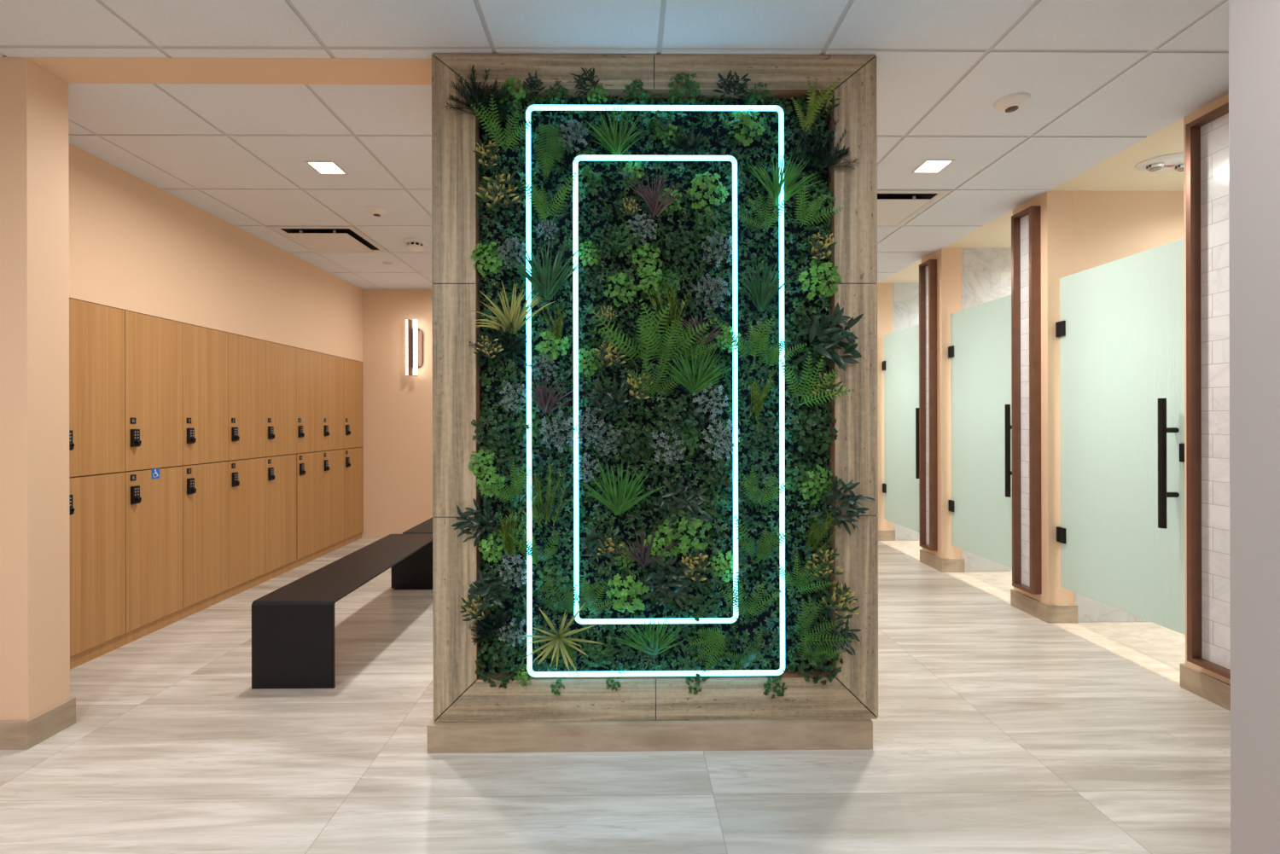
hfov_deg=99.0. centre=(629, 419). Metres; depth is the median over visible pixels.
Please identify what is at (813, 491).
cluster
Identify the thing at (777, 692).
cluster
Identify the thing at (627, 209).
plant
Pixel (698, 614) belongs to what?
cluster
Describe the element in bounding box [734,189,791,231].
fern
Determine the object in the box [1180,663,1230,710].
baseboard
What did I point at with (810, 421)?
cluster
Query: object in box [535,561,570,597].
cluster
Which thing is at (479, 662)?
cluster
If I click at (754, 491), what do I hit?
fern
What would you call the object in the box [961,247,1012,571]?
wall
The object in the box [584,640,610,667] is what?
cluster
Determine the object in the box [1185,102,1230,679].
tile panel
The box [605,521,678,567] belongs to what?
grass
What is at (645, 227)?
plant
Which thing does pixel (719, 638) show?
fern
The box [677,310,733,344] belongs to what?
grass
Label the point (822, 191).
cluster
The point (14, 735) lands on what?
baseboard
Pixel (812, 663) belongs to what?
cluster
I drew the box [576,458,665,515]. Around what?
grass tuft
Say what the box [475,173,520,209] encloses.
plant
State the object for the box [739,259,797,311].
grass tuft
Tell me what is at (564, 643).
fern
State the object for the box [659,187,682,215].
cluster
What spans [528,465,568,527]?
sprig
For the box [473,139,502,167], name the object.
plant
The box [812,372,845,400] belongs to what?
plant
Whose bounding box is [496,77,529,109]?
cluster
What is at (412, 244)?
smoke detector
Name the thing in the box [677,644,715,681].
cluster
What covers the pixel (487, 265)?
cluster
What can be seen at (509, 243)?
plant
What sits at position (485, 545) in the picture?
cluster
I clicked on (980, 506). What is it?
door
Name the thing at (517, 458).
cluster
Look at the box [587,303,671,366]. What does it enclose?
fern
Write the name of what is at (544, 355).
plant
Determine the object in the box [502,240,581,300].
grass tuft
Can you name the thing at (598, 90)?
cluster
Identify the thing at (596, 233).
cluster
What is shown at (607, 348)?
plant
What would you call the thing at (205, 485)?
locker
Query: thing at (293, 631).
bench
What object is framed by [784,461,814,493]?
cluster
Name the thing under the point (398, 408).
wall
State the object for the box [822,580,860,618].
plant
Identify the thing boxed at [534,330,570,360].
cluster
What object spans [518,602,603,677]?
plant
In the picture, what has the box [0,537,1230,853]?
floor
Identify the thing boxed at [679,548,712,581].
plant
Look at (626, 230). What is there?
cluster
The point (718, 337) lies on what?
cluster
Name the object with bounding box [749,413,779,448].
cluster
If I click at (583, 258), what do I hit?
cluster
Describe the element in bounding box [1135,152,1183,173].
emergency light
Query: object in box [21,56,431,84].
ceiling beam
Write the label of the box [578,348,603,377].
cluster
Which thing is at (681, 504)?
plant
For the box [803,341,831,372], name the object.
cluster
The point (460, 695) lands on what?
stone frame
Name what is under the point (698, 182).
cluster
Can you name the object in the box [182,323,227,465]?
locker
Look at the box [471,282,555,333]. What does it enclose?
grass
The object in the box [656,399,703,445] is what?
cluster
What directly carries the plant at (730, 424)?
attached to the foliage
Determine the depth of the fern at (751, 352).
1.99 m
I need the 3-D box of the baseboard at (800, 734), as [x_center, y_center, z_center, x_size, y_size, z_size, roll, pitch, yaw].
[0.074,1.171,2.307,1.642,0.101,0.588,0,0,-1]
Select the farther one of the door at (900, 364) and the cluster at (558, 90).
the door at (900, 364)
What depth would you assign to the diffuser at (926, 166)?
2.95 m
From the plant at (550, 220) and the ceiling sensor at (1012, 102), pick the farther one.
the ceiling sensor at (1012, 102)
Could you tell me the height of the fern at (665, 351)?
0.225 m
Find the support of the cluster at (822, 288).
attached to the foliage
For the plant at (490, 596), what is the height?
0.178 m
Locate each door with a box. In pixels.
[882,324,919,532]
[948,294,1012,568]
[1055,238,1185,634]
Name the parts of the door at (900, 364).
pull handle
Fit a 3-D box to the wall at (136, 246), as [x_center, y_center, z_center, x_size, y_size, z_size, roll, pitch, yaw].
[-2.998,-0.977,3.933,0.484,0.759,3.478,0,0,-1]
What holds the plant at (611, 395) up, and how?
attached to the foliage
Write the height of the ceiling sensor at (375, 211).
0.039 m
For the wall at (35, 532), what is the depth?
2.07 m
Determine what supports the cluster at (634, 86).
attached to the foliage
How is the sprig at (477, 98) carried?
attached to the foliage
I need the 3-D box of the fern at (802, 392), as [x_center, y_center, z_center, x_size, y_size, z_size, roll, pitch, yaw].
[0.670,-0.145,1.968,0.248,0.201,0.081,0,0,27]
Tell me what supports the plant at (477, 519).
attached to the foliage
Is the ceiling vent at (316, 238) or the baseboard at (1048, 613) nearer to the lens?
the baseboard at (1048, 613)
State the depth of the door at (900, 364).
5.12 m
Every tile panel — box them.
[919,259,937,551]
[1011,205,1041,594]
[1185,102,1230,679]
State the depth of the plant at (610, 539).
1.99 m
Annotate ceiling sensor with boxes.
[366,206,387,216]
[993,92,1030,112]
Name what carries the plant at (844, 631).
attached to the foliage
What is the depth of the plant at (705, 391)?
2.00 m
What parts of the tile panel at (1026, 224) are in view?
frame, frame rail, frame rail, tile panel, frame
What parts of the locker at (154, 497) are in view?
number plate, latch knob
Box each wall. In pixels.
[0,56,69,720]
[68,143,362,361]
[361,288,432,537]
[876,93,1230,684]
[892,283,919,541]
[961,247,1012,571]
[1073,191,1184,622]
[1228,0,1279,853]
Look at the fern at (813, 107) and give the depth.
2.00 m
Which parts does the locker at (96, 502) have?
latch knob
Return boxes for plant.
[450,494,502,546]
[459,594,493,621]
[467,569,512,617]
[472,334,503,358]
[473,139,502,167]
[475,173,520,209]
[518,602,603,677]
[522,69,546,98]
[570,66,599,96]
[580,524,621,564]
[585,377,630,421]
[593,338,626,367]
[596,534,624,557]
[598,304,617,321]
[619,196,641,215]
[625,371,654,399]
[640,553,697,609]
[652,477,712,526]
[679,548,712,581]
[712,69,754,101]
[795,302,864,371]
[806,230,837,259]
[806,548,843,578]
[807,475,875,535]
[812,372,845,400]
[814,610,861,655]
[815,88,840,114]
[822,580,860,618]
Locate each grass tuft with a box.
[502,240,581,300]
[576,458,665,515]
[578,100,650,155]
[612,614,690,655]
[649,341,738,394]
[680,131,704,151]
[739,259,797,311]
[744,149,823,206]
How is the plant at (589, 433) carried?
attached to the foliage
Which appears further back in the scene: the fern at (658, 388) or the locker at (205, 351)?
the locker at (205, 351)
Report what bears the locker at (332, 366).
on the locker at (333, 460)
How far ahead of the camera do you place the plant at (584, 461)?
2.02 m
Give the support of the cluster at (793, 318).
attached to the foliage
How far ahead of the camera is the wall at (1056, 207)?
3.29 m
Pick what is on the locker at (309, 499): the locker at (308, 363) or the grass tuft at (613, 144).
the locker at (308, 363)
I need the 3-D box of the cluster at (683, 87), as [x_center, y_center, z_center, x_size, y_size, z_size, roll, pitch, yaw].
[0.202,-1.238,2.034,0.121,0.136,0.086,0,0,-24]
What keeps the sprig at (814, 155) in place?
attached to the foliage
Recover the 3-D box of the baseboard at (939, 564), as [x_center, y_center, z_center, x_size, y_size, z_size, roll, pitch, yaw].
[2.571,1.162,4.514,0.184,0.106,0.324,0,0,-1]
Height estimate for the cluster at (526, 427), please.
0.118 m
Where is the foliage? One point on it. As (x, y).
(686, 631)
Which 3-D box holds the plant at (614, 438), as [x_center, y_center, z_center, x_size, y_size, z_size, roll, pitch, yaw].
[-0.084,0.076,2.024,0.088,0.120,0.091,0,0,-44]
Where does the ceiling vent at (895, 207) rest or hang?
in the ceiling
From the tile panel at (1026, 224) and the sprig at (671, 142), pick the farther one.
the tile panel at (1026, 224)
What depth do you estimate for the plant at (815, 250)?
2.00 m
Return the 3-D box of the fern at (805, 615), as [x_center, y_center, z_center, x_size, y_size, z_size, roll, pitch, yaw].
[0.691,0.734,2.001,0.195,0.200,0.086,0,0,-12]
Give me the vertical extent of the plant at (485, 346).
0.089 m
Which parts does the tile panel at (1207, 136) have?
frame, frame rail, frame rail, tile panel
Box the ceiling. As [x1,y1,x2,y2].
[0,0,1228,289]
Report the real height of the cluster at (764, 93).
0.088 m
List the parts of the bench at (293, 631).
foot plate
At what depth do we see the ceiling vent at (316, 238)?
4.03 m
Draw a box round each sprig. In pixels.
[445,64,514,116]
[468,604,521,645]
[469,317,537,368]
[498,509,537,560]
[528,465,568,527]
[540,305,565,343]
[541,139,557,177]
[642,281,689,335]
[665,128,703,155]
[747,368,776,420]
[787,115,860,170]
[804,512,840,553]
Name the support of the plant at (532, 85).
attached to the foliage
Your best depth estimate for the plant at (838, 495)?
2.00 m
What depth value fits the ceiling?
2.27 m
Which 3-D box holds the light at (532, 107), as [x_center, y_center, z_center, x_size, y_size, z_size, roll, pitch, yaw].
[0.094,-0.105,2.043,0.947,2.093,0.096,0,0,-1]
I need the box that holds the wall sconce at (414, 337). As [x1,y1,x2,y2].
[405,318,423,376]
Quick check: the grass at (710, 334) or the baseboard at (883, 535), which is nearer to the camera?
the grass at (710, 334)
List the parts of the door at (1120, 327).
pull handle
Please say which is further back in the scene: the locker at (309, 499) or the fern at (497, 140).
the locker at (309, 499)
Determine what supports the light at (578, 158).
attached to the wall
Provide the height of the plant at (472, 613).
0.100 m
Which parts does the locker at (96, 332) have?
latch knob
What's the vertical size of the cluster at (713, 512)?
0.120 m
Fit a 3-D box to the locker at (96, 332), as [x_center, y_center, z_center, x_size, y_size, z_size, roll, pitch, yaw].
[-2.961,-0.155,2.784,0.516,0.878,0.367,0,0,-1]
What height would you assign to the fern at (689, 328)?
0.145 m
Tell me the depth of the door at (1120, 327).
2.82 m
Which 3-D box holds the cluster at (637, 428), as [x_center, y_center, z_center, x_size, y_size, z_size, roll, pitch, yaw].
[0.020,0.087,2.030,0.116,0.161,0.123,0,0,-43]
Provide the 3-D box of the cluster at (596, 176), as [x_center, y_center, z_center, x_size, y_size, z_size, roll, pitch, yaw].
[-0.152,-0.892,2.034,0.092,0.119,0.082,0,0,42]
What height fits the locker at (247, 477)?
0.876 m
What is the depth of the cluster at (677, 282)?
2.03 m
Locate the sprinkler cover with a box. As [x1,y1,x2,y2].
[383,261,392,265]
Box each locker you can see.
[69,298,125,477]
[69,472,125,657]
[117,465,182,633]
[124,310,182,471]
[179,461,228,608]
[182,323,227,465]
[224,457,265,588]
[227,332,265,460]
[265,341,296,456]
[265,453,296,573]
[293,451,322,559]
[296,348,321,453]
[321,353,343,451]
[321,448,344,548]
[342,447,363,539]
[343,358,363,448]
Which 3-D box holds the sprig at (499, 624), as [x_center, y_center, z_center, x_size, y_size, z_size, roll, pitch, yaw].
[-0.493,0.748,2.001,0.201,0.157,0.048,0,0,1]
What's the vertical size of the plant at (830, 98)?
0.084 m
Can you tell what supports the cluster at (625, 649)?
attached to the wall
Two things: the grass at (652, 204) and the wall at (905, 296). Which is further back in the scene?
the wall at (905, 296)
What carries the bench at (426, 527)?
on the floor
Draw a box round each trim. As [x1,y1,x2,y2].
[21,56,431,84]
[69,532,361,669]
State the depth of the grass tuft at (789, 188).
1.99 m
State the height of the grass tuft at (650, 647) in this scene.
0.173 m
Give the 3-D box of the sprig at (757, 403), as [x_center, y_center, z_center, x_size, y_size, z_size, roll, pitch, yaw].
[0.481,-0.093,1.990,0.105,0.192,0.082,0,0,8]
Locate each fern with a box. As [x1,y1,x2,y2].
[470,94,535,151]
[477,459,530,501]
[512,527,562,566]
[519,172,576,223]
[533,119,564,174]
[539,573,601,614]
[544,636,575,664]
[561,575,619,614]
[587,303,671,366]
[624,353,689,396]
[636,299,712,364]
[674,320,720,360]
[690,627,726,672]
[714,315,774,361]
[718,572,781,616]
[721,629,762,669]
[733,516,789,562]
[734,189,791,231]
[737,465,791,505]
[757,321,806,367]
[773,553,835,594]
[779,352,854,407]
[791,76,840,131]
[795,174,845,227]
[795,595,849,646]
[797,620,844,663]
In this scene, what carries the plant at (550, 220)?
attached to the foliage
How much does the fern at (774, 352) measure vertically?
0.166 m
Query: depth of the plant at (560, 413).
1.99 m
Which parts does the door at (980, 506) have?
pull handle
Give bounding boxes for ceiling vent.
[267,225,389,252]
[877,189,952,226]
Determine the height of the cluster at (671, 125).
0.085 m
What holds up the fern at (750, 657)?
attached to the foliage
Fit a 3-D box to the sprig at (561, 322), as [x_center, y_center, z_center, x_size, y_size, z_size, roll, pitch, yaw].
[-0.282,-0.354,2.001,0.102,0.151,0.045,0,0,-5]
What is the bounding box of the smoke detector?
[402,238,427,250]
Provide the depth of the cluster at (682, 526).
2.00 m
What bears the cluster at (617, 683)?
attached to the foliage
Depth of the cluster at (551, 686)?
2.02 m
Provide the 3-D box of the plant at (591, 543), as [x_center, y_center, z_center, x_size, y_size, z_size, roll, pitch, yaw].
[-0.106,0.460,1.998,0.151,0.147,0.056,0,0,-4]
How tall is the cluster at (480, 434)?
0.162 m
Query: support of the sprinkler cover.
attached to the ceiling
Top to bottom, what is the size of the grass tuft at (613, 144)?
0.170 m
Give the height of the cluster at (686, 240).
0.150 m
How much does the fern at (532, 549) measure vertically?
0.154 m
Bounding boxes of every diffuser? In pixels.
[308,162,343,173]
[914,161,950,172]
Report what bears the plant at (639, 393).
attached to the foliage
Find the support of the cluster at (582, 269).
attached to the foliage
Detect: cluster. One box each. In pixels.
[467,448,496,478]
[470,241,506,277]
[471,409,513,453]
[474,643,518,688]
[475,466,506,497]
[477,531,508,563]
[493,440,526,473]
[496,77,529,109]
[513,411,542,441]
[513,663,533,686]
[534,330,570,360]
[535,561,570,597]
[544,80,570,104]
[549,676,568,695]
[577,164,603,196]
[577,240,601,267]
[577,265,602,296]
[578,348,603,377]
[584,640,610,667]
[587,82,609,103]
[590,223,624,259]
[601,641,635,677]
[603,272,639,307]
[604,670,622,691]
[605,573,649,612]
[610,222,642,256]
[611,541,634,569]
[614,421,657,464]
[622,78,650,104]
[622,160,644,183]
[631,243,662,272]
[636,266,664,295]
[642,110,674,141]
[644,530,672,561]
[652,268,680,298]
[656,123,679,145]
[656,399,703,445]
[657,504,711,556]
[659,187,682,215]
[665,71,700,104]
[665,225,701,265]
[668,422,699,455]
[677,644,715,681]
[680,582,722,625]
[685,675,704,694]
[686,171,728,213]
[692,205,725,239]
[697,460,733,495]
[701,488,727,518]
[710,549,739,582]
[715,325,740,353]
[724,108,765,146]
[747,81,769,104]
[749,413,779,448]
[762,674,787,698]
[777,309,810,346]
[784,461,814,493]
[787,404,837,453]
[797,259,842,300]
[797,465,834,505]
[798,640,843,686]
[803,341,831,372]
[807,187,835,218]
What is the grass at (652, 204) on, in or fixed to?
attached to the foliage
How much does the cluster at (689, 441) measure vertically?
0.130 m
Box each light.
[303,161,349,174]
[525,104,785,677]
[572,155,738,624]
[910,159,955,173]
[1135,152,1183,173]
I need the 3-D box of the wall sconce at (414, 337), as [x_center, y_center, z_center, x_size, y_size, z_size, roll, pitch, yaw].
[-2.219,-0.738,5.626,0.149,0.588,0.105,0,0,-1]
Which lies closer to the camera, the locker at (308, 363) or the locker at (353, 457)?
the locker at (308, 363)
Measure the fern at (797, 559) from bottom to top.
0.155 m
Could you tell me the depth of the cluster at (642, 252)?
2.02 m
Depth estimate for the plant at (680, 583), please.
1.99 m
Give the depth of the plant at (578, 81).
2.01 m
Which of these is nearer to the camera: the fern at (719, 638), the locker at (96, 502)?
the fern at (719, 638)
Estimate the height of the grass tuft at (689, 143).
0.082 m
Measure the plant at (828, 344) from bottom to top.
0.252 m
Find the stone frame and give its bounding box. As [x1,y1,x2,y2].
[431,53,878,722]
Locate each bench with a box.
[251,534,432,689]
[402,517,433,534]
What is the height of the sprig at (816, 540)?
0.176 m
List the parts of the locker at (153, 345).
number plate, latch knob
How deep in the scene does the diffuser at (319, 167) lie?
2.94 m
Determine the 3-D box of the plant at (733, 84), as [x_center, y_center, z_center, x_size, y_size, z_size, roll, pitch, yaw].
[0.381,-1.227,2.007,0.152,0.125,0.045,0,0,0]
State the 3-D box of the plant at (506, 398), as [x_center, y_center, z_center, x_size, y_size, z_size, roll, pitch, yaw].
[-0.429,-0.084,2.027,0.087,0.108,0.087,0,0,42]
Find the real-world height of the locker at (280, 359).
0.878 m
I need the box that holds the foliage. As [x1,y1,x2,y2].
[477,93,832,677]
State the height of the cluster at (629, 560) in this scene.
0.105 m
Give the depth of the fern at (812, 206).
1.99 m
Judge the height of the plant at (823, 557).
0.111 m
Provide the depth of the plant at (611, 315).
2.01 m
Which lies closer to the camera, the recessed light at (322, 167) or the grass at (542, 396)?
the grass at (542, 396)
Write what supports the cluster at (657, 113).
attached to the foliage
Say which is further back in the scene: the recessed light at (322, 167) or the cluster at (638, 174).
the recessed light at (322, 167)
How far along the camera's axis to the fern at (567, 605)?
1.97 m
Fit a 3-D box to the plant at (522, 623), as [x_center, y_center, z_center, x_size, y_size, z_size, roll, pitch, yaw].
[-0.434,0.785,2.022,0.093,0.120,0.086,0,0,45]
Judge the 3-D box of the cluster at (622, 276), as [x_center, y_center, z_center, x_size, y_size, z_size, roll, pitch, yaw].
[-0.031,-0.485,2.033,0.106,0.134,0.096,0,0,-40]
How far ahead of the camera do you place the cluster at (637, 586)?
2.01 m
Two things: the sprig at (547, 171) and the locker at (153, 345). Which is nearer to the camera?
the sprig at (547, 171)
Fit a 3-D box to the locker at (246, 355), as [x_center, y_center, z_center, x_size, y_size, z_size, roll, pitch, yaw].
[-2.971,-0.155,3.933,0.516,0.878,0.384,0,0,-1]
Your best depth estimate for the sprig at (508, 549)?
2.00 m
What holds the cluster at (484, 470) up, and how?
attached to the wall
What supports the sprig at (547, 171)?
attached to the foliage
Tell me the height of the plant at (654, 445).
0.151 m
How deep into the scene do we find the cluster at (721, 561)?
2.02 m
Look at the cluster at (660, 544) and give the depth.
2.02 m
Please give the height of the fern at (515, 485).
0.159 m
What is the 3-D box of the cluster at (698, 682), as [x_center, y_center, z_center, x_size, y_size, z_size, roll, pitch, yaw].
[0.236,0.983,2.042,0.085,0.094,0.056,0,0,17]
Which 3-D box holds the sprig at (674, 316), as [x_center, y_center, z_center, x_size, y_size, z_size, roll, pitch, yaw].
[0.132,-0.400,1.981,0.178,0.193,0.083,0,0,-1]
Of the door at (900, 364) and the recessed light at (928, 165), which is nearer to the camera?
the recessed light at (928, 165)
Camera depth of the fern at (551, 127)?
1.99 m
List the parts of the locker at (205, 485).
latch knob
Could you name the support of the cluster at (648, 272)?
attached to the foliage
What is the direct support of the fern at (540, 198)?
attached to the foliage
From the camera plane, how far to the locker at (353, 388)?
5.47 m
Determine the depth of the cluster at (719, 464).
2.02 m
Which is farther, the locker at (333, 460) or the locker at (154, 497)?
the locker at (333, 460)
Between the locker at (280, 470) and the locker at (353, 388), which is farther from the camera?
the locker at (353, 388)
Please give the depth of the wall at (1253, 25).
1.26 m
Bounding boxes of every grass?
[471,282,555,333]
[512,372,583,413]
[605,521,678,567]
[627,169,684,218]
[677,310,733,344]
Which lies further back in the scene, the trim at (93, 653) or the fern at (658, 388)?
the trim at (93, 653)
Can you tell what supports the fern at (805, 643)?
attached to the wall
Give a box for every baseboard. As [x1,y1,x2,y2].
[0,697,75,750]
[426,716,872,753]
[878,529,895,541]
[919,549,964,572]
[1010,589,1078,622]
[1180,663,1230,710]
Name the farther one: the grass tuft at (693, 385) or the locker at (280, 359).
the locker at (280, 359)
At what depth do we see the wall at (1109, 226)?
3.28 m
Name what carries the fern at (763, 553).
attached to the foliage
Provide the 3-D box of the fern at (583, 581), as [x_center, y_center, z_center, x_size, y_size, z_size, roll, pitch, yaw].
[-0.142,0.642,1.974,0.207,0.151,0.080,0,0,28]
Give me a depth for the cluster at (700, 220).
2.02 m
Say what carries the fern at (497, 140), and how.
attached to the foliage
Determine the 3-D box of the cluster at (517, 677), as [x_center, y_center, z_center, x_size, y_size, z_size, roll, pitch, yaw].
[-0.393,0.955,2.027,0.083,0.090,0.050,0,0,4]
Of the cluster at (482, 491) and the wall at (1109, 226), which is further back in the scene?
the wall at (1109, 226)
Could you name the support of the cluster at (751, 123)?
attached to the foliage
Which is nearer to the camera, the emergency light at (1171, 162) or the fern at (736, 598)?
the fern at (736, 598)
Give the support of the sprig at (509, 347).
attached to the foliage
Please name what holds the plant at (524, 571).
attached to the foliage
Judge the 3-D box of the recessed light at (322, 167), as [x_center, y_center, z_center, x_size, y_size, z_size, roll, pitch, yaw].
[-1.631,-1.354,2.945,0.156,0.003,0.156,0,0,-1]

